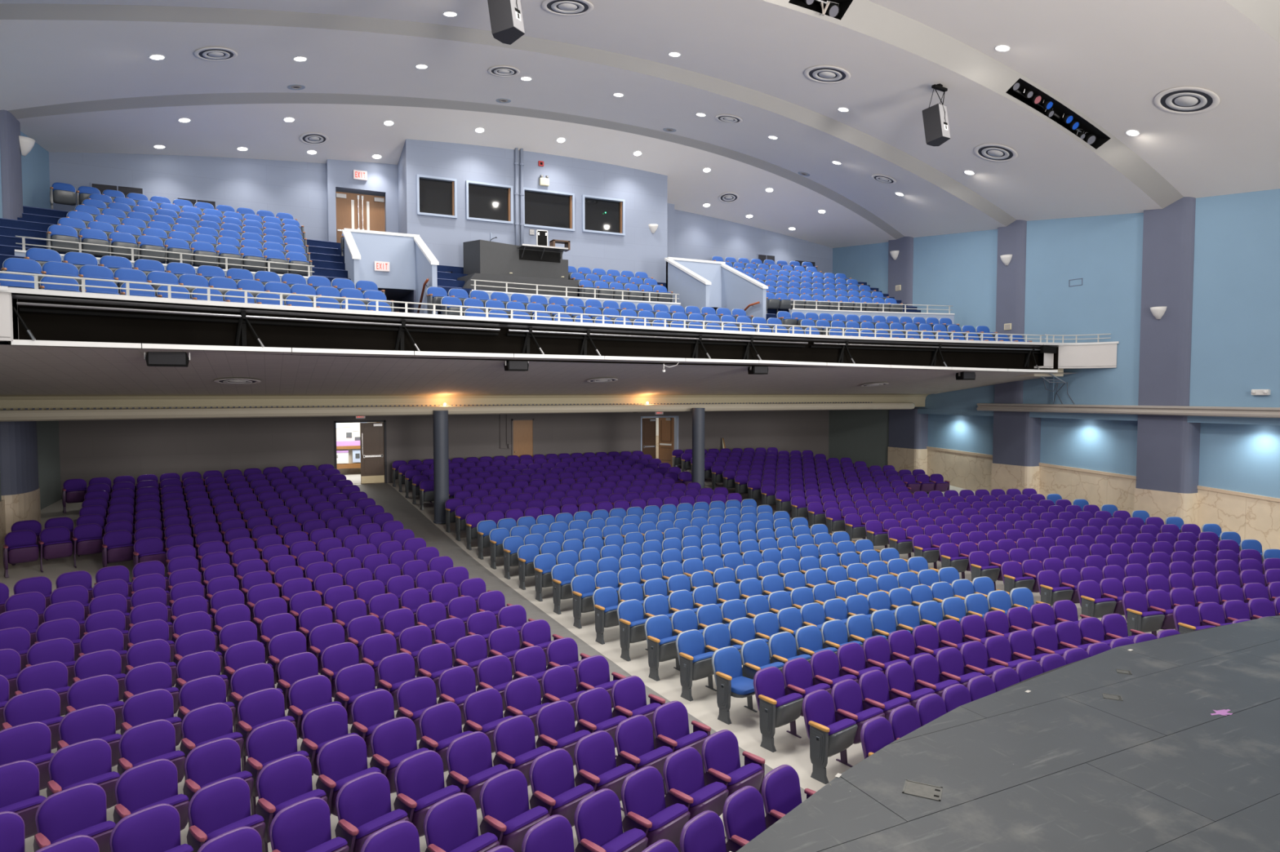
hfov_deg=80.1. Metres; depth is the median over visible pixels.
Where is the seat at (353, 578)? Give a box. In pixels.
[344,568,372,599]
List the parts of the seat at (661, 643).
armrest, backrest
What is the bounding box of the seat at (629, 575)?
[617,567,644,599]
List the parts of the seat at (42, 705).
armrest, backrest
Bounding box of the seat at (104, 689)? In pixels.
[65,674,124,730]
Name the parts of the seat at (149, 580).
backrest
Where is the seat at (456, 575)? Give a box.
[443,566,472,596]
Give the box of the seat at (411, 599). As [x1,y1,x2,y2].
[400,587,429,626]
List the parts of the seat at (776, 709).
armrest, backrest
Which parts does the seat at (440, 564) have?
backrest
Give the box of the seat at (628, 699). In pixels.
[611,675,665,757]
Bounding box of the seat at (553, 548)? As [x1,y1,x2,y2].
[539,541,561,564]
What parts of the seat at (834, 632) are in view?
armrest, backrest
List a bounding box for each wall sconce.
[18,135,35,155]
[648,223,657,233]
[889,250,899,260]
[1000,254,1012,266]
[1150,306,1166,319]
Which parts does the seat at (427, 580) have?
backrest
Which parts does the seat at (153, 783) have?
armrest, backrest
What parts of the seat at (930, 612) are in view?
armrest, backrest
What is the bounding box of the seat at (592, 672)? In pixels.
[576,655,626,708]
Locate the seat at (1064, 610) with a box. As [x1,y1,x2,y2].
[1052,600,1089,624]
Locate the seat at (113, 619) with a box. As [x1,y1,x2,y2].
[83,609,128,650]
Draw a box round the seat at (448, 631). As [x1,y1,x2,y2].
[433,617,465,666]
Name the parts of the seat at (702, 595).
armrest, backrest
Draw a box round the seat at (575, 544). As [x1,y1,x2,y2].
[561,538,582,561]
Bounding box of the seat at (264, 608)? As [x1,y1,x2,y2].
[252,597,287,641]
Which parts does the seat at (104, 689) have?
armrest, backrest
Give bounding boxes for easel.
[721,438,725,448]
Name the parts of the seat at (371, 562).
backrest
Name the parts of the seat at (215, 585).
backrest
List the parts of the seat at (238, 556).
backrest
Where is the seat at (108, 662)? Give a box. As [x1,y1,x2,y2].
[72,649,125,701]
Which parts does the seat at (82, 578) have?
backrest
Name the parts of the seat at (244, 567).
armrest, backrest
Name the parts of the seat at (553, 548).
backrest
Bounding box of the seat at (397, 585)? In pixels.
[386,575,414,608]
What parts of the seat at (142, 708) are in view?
armrest, backrest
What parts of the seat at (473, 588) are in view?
backrest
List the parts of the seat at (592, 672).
armrest, backrest, armrest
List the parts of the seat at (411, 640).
armrest, backrest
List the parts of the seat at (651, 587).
backrest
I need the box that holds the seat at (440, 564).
[428,555,453,583]
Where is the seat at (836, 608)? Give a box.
[822,598,848,638]
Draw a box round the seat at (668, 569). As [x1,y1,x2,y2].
[661,560,691,587]
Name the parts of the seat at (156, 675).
armrest, backrest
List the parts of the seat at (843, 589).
armrest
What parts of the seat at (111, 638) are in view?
backrest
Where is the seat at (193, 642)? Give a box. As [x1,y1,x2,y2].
[173,629,222,678]
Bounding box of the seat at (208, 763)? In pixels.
[182,737,253,827]
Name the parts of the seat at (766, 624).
armrest, backrest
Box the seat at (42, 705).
[1,688,62,749]
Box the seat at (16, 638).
[0,626,30,671]
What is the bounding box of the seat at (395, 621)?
[382,608,414,653]
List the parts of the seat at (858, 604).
backrest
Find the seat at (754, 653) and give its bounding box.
[740,638,784,712]
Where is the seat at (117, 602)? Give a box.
[87,593,130,630]
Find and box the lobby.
[337,417,658,484]
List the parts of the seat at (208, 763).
armrest, backrest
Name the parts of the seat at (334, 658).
armrest, backrest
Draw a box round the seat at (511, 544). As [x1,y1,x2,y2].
[502,536,524,579]
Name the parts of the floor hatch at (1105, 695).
lid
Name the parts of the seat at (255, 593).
armrest, backrest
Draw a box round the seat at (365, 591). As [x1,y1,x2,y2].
[355,580,385,615]
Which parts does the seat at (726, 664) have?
armrest, backrest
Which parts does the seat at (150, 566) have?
backrest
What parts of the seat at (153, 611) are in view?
backrest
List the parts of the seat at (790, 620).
armrest, backrest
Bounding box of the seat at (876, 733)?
[860,716,893,759]
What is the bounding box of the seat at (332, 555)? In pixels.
[325,547,351,573]
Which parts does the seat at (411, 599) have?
backrest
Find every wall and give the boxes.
[0,110,61,546]
[48,138,832,283]
[58,409,829,499]
[828,188,1279,552]
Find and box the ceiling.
[0,0,1279,248]
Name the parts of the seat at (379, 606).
armrest, backrest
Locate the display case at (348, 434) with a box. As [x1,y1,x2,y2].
[336,422,379,469]
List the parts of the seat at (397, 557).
backrest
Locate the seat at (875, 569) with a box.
[866,560,897,579]
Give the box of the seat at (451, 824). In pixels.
[423,792,499,851]
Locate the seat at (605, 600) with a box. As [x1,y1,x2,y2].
[592,586,618,644]
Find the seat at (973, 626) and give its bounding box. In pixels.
[960,614,989,644]
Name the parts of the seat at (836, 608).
backrest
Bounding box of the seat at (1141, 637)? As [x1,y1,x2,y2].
[1133,633,1157,643]
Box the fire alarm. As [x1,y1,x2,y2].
[537,160,543,166]
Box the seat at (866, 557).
[859,550,887,566]
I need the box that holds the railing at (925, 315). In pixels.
[788,299,954,324]
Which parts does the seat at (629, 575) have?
backrest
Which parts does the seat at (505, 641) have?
armrest, backrest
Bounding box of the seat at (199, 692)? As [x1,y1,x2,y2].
[177,675,235,739]
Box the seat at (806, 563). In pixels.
[798,556,825,574]
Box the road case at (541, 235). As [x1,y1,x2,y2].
[536,229,547,245]
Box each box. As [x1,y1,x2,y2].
[0,285,18,342]
[528,228,534,235]
[1018,341,1119,377]
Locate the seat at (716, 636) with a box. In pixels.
[702,622,742,691]
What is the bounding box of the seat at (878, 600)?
[866,591,895,615]
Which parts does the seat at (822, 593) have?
armrest, backrest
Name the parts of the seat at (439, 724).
armrest, backrest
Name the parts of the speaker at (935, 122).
panel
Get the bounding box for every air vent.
[90,182,143,197]
[176,196,216,209]
[756,253,775,264]
[794,259,815,266]
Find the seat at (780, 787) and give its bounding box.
[761,764,816,828]
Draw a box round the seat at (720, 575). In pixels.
[712,567,740,597]
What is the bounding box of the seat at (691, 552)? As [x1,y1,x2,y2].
[680,546,702,562]
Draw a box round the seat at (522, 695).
[503,675,551,736]
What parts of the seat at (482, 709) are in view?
armrest, backrest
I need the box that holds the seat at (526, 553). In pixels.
[517,544,539,590]
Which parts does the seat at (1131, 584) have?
backrest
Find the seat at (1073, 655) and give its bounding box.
[1062,647,1089,664]
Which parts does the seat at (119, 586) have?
backrest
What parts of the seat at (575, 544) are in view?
backrest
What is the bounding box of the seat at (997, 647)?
[983,635,1027,671]
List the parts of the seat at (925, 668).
armrest, backrest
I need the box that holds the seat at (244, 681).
[229,662,284,732]
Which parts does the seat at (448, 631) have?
armrest, backrest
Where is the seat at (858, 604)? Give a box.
[844,594,872,632]
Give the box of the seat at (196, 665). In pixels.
[175,650,228,707]
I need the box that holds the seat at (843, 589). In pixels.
[833,580,857,601]
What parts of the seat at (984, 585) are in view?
backrest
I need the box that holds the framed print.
[352,449,360,462]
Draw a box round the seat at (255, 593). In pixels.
[246,582,279,622]
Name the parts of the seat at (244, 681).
armrest, backrest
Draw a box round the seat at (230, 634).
[217,621,264,675]
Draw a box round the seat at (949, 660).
[935,647,983,687]
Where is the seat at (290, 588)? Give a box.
[281,577,311,613]
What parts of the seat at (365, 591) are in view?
backrest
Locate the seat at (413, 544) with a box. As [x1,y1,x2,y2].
[403,537,426,559]
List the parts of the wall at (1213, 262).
marble panel, marble panel, marble panel, marble panel, marble panel, marble panel, marble panel, marble panel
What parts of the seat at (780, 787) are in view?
armrest, backrest, armrest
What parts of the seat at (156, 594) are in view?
backrest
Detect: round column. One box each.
[432,410,448,524]
[692,408,704,488]
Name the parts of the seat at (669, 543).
backrest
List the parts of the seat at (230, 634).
armrest, backrest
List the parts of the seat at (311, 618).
armrest, backrest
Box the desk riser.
[549,239,570,252]
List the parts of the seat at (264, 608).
armrest, backrest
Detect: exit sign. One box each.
[353,169,367,180]
[355,416,364,418]
[373,261,389,271]
[654,412,663,414]
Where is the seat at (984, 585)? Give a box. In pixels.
[972,576,1009,598]
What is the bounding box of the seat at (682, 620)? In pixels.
[671,608,703,671]
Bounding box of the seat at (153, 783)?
[113,759,189,831]
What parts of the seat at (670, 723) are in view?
armrest, backrest, armrest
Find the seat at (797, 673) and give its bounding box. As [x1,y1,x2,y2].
[782,657,831,738]
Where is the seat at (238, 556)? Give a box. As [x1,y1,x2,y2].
[231,547,259,577]
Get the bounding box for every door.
[333,420,386,484]
[335,191,385,243]
[511,418,533,457]
[640,415,678,466]
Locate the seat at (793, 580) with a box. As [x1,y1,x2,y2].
[782,571,813,591]
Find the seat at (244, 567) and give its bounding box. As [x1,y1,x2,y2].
[235,559,266,591]
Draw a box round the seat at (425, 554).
[415,546,439,571]
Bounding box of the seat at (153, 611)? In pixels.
[128,602,173,640]
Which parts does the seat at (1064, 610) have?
armrest, backrest, armrest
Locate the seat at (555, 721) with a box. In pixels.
[535,700,591,765]
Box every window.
[416,173,457,218]
[465,180,513,224]
[523,186,574,231]
[582,194,625,235]
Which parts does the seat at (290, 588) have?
armrest, backrest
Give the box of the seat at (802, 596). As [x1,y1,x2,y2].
[790,586,822,608]
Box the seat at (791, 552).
[780,546,800,572]
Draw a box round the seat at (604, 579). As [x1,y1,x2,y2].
[594,570,619,604]
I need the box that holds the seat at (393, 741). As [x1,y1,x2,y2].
[369,716,428,793]
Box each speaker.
[143,351,190,367]
[287,84,305,89]
[487,0,524,44]
[495,97,511,102]
[503,360,528,371]
[662,128,675,132]
[747,366,768,374]
[797,171,809,176]
[922,83,950,146]
[955,372,975,380]
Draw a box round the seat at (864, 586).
[854,577,877,598]
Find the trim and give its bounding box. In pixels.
[976,403,1279,417]
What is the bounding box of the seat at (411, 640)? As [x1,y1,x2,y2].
[398,625,432,675]
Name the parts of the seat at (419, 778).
armrest, backrest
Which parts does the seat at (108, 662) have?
armrest, backrest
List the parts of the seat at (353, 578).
backrest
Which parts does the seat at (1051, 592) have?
armrest, backrest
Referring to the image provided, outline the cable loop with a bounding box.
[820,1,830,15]
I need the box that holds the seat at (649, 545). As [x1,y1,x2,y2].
[641,539,662,555]
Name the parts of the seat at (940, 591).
armrest, backrest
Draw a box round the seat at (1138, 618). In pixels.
[1121,591,1164,635]
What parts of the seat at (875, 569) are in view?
armrest, backrest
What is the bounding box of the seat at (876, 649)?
[862,635,907,674]
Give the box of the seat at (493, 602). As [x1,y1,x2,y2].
[477,590,511,628]
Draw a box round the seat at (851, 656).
[836,642,884,684]
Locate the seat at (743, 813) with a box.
[722,786,766,851]
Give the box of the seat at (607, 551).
[600,544,621,561]
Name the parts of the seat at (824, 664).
armrest, backrest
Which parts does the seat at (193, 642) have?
armrest, backrest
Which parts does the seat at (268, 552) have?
backrest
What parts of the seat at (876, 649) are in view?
armrest, backrest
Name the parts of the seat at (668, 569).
backrest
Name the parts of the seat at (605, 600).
armrest, backrest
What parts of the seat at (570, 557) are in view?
backrest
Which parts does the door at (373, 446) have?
panel moulding, panel moulding, kick plate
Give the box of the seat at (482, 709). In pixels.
[462,688,512,753]
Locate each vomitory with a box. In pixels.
[342,228,439,314]
[664,257,768,319]
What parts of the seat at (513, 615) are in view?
backrest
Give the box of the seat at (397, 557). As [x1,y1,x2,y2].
[389,550,414,575]
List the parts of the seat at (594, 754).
armrest, backrest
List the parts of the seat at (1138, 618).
armrest, backrest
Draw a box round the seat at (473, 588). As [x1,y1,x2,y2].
[459,577,490,612]
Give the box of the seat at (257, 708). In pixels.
[236,688,295,771]
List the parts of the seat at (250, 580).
armrest, backrest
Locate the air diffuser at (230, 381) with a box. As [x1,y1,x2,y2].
[213,378,261,384]
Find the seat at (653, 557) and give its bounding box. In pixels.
[640,551,662,568]
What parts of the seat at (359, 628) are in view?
armrest, backrest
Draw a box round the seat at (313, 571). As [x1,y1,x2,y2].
[305,561,333,591]
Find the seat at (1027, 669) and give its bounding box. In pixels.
[1015,660,1043,682]
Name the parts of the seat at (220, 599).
armrest, backrest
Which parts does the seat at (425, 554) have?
backrest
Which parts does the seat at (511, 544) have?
backrest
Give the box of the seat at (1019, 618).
[1006,606,1033,633]
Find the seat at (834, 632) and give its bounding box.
[821,619,862,649]
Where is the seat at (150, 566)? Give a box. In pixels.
[131,560,168,591]
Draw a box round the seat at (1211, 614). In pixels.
[1197,602,1231,626]
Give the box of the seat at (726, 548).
[720,542,742,558]
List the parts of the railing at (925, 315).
rail, rail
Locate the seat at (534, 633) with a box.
[520,619,563,666]
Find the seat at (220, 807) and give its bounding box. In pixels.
[186,777,265,851]
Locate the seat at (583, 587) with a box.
[570,574,595,628]
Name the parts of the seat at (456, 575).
backrest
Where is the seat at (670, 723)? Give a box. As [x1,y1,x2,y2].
[652,701,711,795]
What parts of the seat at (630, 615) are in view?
armrest, backrest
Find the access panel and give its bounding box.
[1068,278,1082,286]
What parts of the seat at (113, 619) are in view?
backrest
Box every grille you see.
[148,351,186,364]
[509,360,527,369]
[754,366,767,373]
[963,372,975,378]
[1004,324,1010,328]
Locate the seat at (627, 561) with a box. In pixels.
[618,554,640,571]
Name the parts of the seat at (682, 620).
armrest, backrest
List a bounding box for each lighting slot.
[788,0,853,20]
[995,78,1111,149]
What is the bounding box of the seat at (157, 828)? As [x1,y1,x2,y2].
[109,803,193,851]
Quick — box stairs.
[0,205,920,324]
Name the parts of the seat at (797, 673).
armrest, backrest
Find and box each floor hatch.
[902,779,942,801]
[1102,693,1123,701]
[1115,669,1132,675]
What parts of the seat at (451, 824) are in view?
armrest, backrest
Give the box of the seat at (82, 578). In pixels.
[55,570,93,603]
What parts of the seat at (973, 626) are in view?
armrest, backrest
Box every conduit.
[499,413,511,448]
[514,147,519,245]
[519,148,524,244]
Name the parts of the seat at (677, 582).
backrest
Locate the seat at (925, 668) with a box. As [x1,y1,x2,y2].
[911,653,959,697]
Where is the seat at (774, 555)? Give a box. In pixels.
[761,548,782,573]
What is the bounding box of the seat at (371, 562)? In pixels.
[362,553,388,580]
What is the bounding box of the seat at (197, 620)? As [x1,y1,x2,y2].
[171,611,217,654]
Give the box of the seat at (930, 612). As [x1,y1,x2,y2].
[917,600,942,629]
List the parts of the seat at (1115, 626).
armrest, backrest, armrest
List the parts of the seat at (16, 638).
backrest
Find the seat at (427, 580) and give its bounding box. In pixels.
[415,570,442,602]
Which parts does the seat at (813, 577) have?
backrest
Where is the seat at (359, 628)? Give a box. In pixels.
[346,615,381,663]
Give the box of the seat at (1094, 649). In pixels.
[1086,642,1111,657]
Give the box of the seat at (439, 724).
[418,701,472,772]
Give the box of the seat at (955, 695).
[941,684,971,713]
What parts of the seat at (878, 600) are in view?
backrest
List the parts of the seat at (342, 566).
backrest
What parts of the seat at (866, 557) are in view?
backrest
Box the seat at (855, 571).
[846,563,875,582]
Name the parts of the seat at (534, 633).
armrest, backrest, armrest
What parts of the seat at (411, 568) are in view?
backrest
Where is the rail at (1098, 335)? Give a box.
[1044,333,1111,342]
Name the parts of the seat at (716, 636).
armrest, backrest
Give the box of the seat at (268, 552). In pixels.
[261,544,288,571]
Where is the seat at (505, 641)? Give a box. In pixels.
[488,626,519,675]
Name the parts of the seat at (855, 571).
backrest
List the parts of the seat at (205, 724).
armrest, backrest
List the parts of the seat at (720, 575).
backrest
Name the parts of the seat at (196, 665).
armrest, backrest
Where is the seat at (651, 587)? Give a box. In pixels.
[643,577,669,611]
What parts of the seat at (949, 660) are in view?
armrest, backrest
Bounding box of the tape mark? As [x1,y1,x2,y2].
[835,773,841,777]
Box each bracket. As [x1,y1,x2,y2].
[13,306,35,341]
[235,311,264,347]
[394,320,420,351]
[521,327,544,354]
[579,329,600,355]
[691,335,711,359]
[742,337,761,359]
[837,341,855,364]
[930,343,946,366]
[1023,346,1039,369]
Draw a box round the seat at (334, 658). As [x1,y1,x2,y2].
[320,642,359,697]
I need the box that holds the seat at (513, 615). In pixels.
[497,604,534,647]
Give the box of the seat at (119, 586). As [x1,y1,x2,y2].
[91,578,131,613]
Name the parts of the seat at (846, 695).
armrest, backrest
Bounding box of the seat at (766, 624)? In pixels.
[752,612,779,658]
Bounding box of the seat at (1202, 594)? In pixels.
[1193,586,1222,607]
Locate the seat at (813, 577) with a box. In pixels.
[804,568,834,588]
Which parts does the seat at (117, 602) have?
backrest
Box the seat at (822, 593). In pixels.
[812,583,844,604]
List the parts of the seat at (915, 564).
backrest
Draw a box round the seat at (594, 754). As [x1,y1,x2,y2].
[573,730,635,801]
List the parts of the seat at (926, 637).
armrest, backrest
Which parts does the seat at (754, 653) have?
armrest, backrest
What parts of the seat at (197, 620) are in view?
armrest, backrest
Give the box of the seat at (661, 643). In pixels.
[644,614,678,681]
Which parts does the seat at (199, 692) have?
armrest, backrest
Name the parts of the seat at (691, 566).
armrest, backrest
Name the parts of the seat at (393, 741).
armrest, backrest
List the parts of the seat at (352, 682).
armrest, backrest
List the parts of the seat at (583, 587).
armrest, backrest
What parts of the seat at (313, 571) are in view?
backrest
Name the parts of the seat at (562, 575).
armrest, backrest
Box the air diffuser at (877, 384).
[860,382,888,386]
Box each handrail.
[417,278,429,313]
[743,301,759,311]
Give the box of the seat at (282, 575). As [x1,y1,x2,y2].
[274,565,303,597]
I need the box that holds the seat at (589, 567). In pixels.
[574,560,597,578]
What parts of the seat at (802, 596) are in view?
armrest, backrest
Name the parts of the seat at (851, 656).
armrest, backrest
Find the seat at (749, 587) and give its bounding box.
[738,577,768,599]
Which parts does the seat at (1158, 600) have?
armrest, backrest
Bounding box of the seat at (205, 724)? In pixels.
[180,702,244,780]
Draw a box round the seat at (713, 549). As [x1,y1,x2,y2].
[701,543,722,560]
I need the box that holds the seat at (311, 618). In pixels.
[298,605,332,652]
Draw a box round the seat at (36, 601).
[4,591,45,626]
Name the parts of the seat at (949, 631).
armrest, backrest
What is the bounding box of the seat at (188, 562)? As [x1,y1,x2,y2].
[166,555,202,584]
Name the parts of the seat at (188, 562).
backrest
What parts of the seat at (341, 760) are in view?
armrest, backrest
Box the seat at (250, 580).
[240,570,271,605]
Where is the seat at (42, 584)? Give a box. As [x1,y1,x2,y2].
[13,576,52,608]
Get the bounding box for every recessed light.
[148,54,165,60]
[152,145,165,148]
[177,118,191,122]
[236,146,248,151]
[283,117,295,122]
[293,56,307,62]
[306,150,317,154]
[371,154,382,159]
[382,120,394,125]
[414,64,428,69]
[442,11,457,17]
[474,127,484,133]
[520,76,532,80]
[555,137,565,142]
[613,93,624,97]
[632,151,642,155]
[667,52,680,57]
[695,112,706,116]
[702,167,711,172]
[702,203,711,207]
[745,214,753,217]
[764,187,773,192]
[768,135,777,139]
[817,209,826,213]
[831,160,841,164]
[837,106,848,111]
[894,191,903,195]
[963,170,974,174]
[994,44,1010,52]
[1124,129,1140,136]
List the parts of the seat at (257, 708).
armrest, backrest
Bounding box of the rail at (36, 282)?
[0,271,1044,342]
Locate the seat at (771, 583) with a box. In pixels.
[760,574,791,595]
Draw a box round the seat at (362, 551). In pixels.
[352,543,377,568]
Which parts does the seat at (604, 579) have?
backrest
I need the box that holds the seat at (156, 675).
[123,662,179,714]
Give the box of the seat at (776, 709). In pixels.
[753,666,803,752]
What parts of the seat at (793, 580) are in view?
armrest, backrest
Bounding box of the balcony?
[0,287,1075,422]
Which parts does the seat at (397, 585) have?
backrest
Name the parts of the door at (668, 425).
panel moulding, panel moulding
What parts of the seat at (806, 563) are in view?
backrest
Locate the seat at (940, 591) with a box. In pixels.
[930,582,964,603]
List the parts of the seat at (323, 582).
backrest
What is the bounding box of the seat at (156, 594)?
[129,586,171,622]
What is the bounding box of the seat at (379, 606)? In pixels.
[368,593,399,633]
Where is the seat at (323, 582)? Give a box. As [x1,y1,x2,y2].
[313,573,342,605]
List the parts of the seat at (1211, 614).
armrest, backrest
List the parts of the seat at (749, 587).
armrest, backrest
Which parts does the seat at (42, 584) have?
backrest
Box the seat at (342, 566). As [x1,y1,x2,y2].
[334,557,361,585]
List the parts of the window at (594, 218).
glass pane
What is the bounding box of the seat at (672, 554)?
[661,548,682,564]
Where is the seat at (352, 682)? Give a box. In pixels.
[333,662,382,724]
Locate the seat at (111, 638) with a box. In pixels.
[78,627,127,674]
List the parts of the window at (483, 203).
glass pane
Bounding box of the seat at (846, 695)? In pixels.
[831,679,884,767]
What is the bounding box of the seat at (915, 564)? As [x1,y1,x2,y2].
[906,556,938,574]
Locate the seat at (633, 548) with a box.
[621,542,642,558]
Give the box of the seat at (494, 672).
[476,655,512,711]
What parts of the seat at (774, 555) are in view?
backrest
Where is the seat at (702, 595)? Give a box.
[692,585,722,608]
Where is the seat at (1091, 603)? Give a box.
[1076,580,1116,617]
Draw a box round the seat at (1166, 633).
[1156,629,1179,638]
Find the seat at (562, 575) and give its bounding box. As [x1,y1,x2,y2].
[551,563,574,614]
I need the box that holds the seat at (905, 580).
[897,571,919,591]
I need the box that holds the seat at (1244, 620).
[1231,618,1250,623]
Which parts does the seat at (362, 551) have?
backrest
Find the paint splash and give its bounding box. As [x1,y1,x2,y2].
[1210,709,1232,716]
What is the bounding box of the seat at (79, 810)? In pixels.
[33,782,115,851]
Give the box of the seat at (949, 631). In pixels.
[936,619,972,651]
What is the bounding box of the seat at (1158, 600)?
[1145,589,1175,636]
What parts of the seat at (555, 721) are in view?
armrest, backrest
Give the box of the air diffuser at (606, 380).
[586,377,617,382]
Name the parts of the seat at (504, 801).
armrest, backrest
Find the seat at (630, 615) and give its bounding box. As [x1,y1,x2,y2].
[617,599,647,661]
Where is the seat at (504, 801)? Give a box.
[479,768,550,851]
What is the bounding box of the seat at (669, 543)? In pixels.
[662,537,682,561]
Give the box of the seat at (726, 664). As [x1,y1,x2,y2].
[711,646,755,724]
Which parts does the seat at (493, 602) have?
backrest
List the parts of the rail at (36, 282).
rail post, rail post, rail post, rail post, rail post, rail post, rail post, rail post, rail post, rail post, rail post, rail post, rail post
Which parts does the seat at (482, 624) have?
backrest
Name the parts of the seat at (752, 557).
backrest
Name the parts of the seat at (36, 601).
backrest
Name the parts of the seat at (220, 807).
armrest, backrest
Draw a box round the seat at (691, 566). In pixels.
[681,558,703,590]
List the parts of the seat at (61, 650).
backrest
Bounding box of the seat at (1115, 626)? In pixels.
[1101,613,1145,640]
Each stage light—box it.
[800,0,814,5]
[823,0,839,17]
[1010,81,1020,90]
[1020,88,1034,98]
[1026,94,1042,104]
[1039,99,1053,110]
[1040,107,1054,117]
[1058,113,1073,124]
[1063,120,1079,130]
[1071,128,1085,139]
[1083,132,1096,145]
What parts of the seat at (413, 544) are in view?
backrest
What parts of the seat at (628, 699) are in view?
armrest, backrest, armrest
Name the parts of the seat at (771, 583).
backrest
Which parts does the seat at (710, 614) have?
armrest, backrest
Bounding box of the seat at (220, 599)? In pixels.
[209,589,244,631]
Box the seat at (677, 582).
[666,574,693,606]
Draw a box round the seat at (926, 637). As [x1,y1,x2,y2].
[911,624,950,657]
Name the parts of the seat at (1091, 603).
armrest, backrest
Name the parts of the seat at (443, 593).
backrest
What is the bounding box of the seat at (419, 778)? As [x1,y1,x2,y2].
[393,750,460,837]
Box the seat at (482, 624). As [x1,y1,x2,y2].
[466,610,497,657]
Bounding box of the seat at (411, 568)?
[401,560,427,588]
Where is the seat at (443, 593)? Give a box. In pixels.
[430,582,458,618]
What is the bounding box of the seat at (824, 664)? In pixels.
[809,649,858,688]
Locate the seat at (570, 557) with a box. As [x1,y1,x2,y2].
[556,550,578,576]
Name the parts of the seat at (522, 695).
armrest, backrest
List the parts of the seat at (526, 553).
backrest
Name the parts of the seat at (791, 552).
backrest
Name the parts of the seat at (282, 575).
armrest, backrest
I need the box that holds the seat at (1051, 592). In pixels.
[1036,569,1073,606]
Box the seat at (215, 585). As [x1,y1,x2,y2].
[205,575,244,614]
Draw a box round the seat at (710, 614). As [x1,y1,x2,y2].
[696,604,728,630]
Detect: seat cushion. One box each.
[0,795,45,812]
[17,649,28,654]
[25,752,54,764]
[27,629,36,633]
[35,610,44,614]
[39,716,62,725]
[50,821,115,844]
[53,686,70,693]
[62,661,75,666]
[62,771,119,791]
[71,639,80,644]
[77,620,84,624]
[98,733,121,742]
[105,701,124,707]
[111,673,125,679]
[116,650,127,654]
[120,630,128,634]
[130,794,188,813]
[132,750,185,767]
[164,687,178,693]
[164,716,182,723]
[164,844,193,851]
[165,640,174,644]
[165,662,176,666]
[195,732,242,746]
[200,770,252,788]
[204,814,264,842]
[217,675,227,679]
[222,702,235,706]
[249,715,294,733]
[260,751,308,770]
[272,789,326,816]
[300,701,342,719]
[305,836,347,851]
[315,733,358,753]
[332,671,338,679]
[333,767,381,791]
[346,688,382,704]
[355,808,407,839]
[356,640,364,647]
[364,717,397,736]
[372,660,380,668]
[386,747,428,769]
[390,676,421,691]
[393,631,400,637]
[410,650,419,657]
[410,706,431,720]
[413,785,460,811]
[427,623,435,629]
[429,666,457,679]
[435,730,472,751]
[446,641,455,648]
[449,832,497,851]
[454,693,471,704]
[460,617,468,622]
[466,764,508,788]
[467,657,488,667]
[480,633,489,639]
[480,715,512,733]
[492,610,499,615]
[493,681,509,691]
[502,648,519,657]
[502,805,548,835]
[512,746,551,767]
[515,626,521,631]
[522,702,551,716]
[524,559,533,564]
[530,671,545,679]
[535,640,551,648]
[542,568,551,574]
[552,783,593,808]
[555,729,591,749]
[559,690,586,702]
[560,580,571,586]
[566,661,579,668]
[581,591,593,598]
[594,680,617,689]
[594,715,626,732]
[596,763,635,786]
[600,828,645,851]
[604,605,617,613]
[630,618,647,627]
[630,702,661,717]
[636,746,672,767]
[647,803,688,831]
[659,635,677,644]
[664,613,673,617]
[674,730,707,750]
[688,782,726,807]
[692,651,714,662]
[726,763,762,786]
[730,675,754,694]
[731,644,742,649]
[760,662,784,669]
[774,693,802,707]
[786,654,811,660]
[802,683,830,697]
[813,647,837,653]
[826,718,856,735]
[830,674,857,687]
[840,640,862,646]
[854,706,883,723]
[857,666,882,678]
[862,635,886,643]
[882,659,907,671]
[882,697,909,711]
[906,653,930,663]
[908,688,934,701]
[931,646,950,656]
[933,679,959,692]
[955,640,972,649]
[958,671,983,683]
[980,636,989,644]
[982,665,1005,675]
[1004,632,1010,638]
[1007,658,1027,667]
[1026,628,1033,633]
[1030,653,1049,661]
[1052,586,1072,591]
[1053,648,1071,655]
[1076,643,1093,649]
[1093,598,1115,604]
[1100,639,1113,645]
[1115,596,1122,601]
[1124,635,1136,640]
[1141,611,1164,617]
[1163,608,1173,614]
[1195,625,1216,631]
[1219,622,1231,626]
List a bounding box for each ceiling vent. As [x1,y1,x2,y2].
[194,47,237,61]
[299,133,328,144]
[488,66,519,76]
[541,0,594,16]
[715,115,742,124]
[718,192,738,202]
[804,65,850,84]
[871,174,896,184]
[973,143,1017,162]
[1153,86,1219,114]
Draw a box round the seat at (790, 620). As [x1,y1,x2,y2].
[776,607,802,651]
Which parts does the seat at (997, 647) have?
armrest, backrest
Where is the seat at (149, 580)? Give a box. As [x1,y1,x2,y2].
[130,573,170,605]
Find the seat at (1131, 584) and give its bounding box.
[1122,576,1146,624]
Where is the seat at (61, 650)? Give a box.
[25,637,75,686]
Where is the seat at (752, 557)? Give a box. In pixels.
[742,551,762,576]
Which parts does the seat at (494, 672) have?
armrest, backrest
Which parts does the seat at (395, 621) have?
armrest, backrest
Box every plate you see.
[18,204,22,217]
[895,284,901,291]
[1004,323,1011,330]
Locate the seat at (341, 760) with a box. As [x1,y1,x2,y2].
[315,733,381,816]
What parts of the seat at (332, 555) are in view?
backrest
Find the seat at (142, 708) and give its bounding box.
[120,688,182,746]

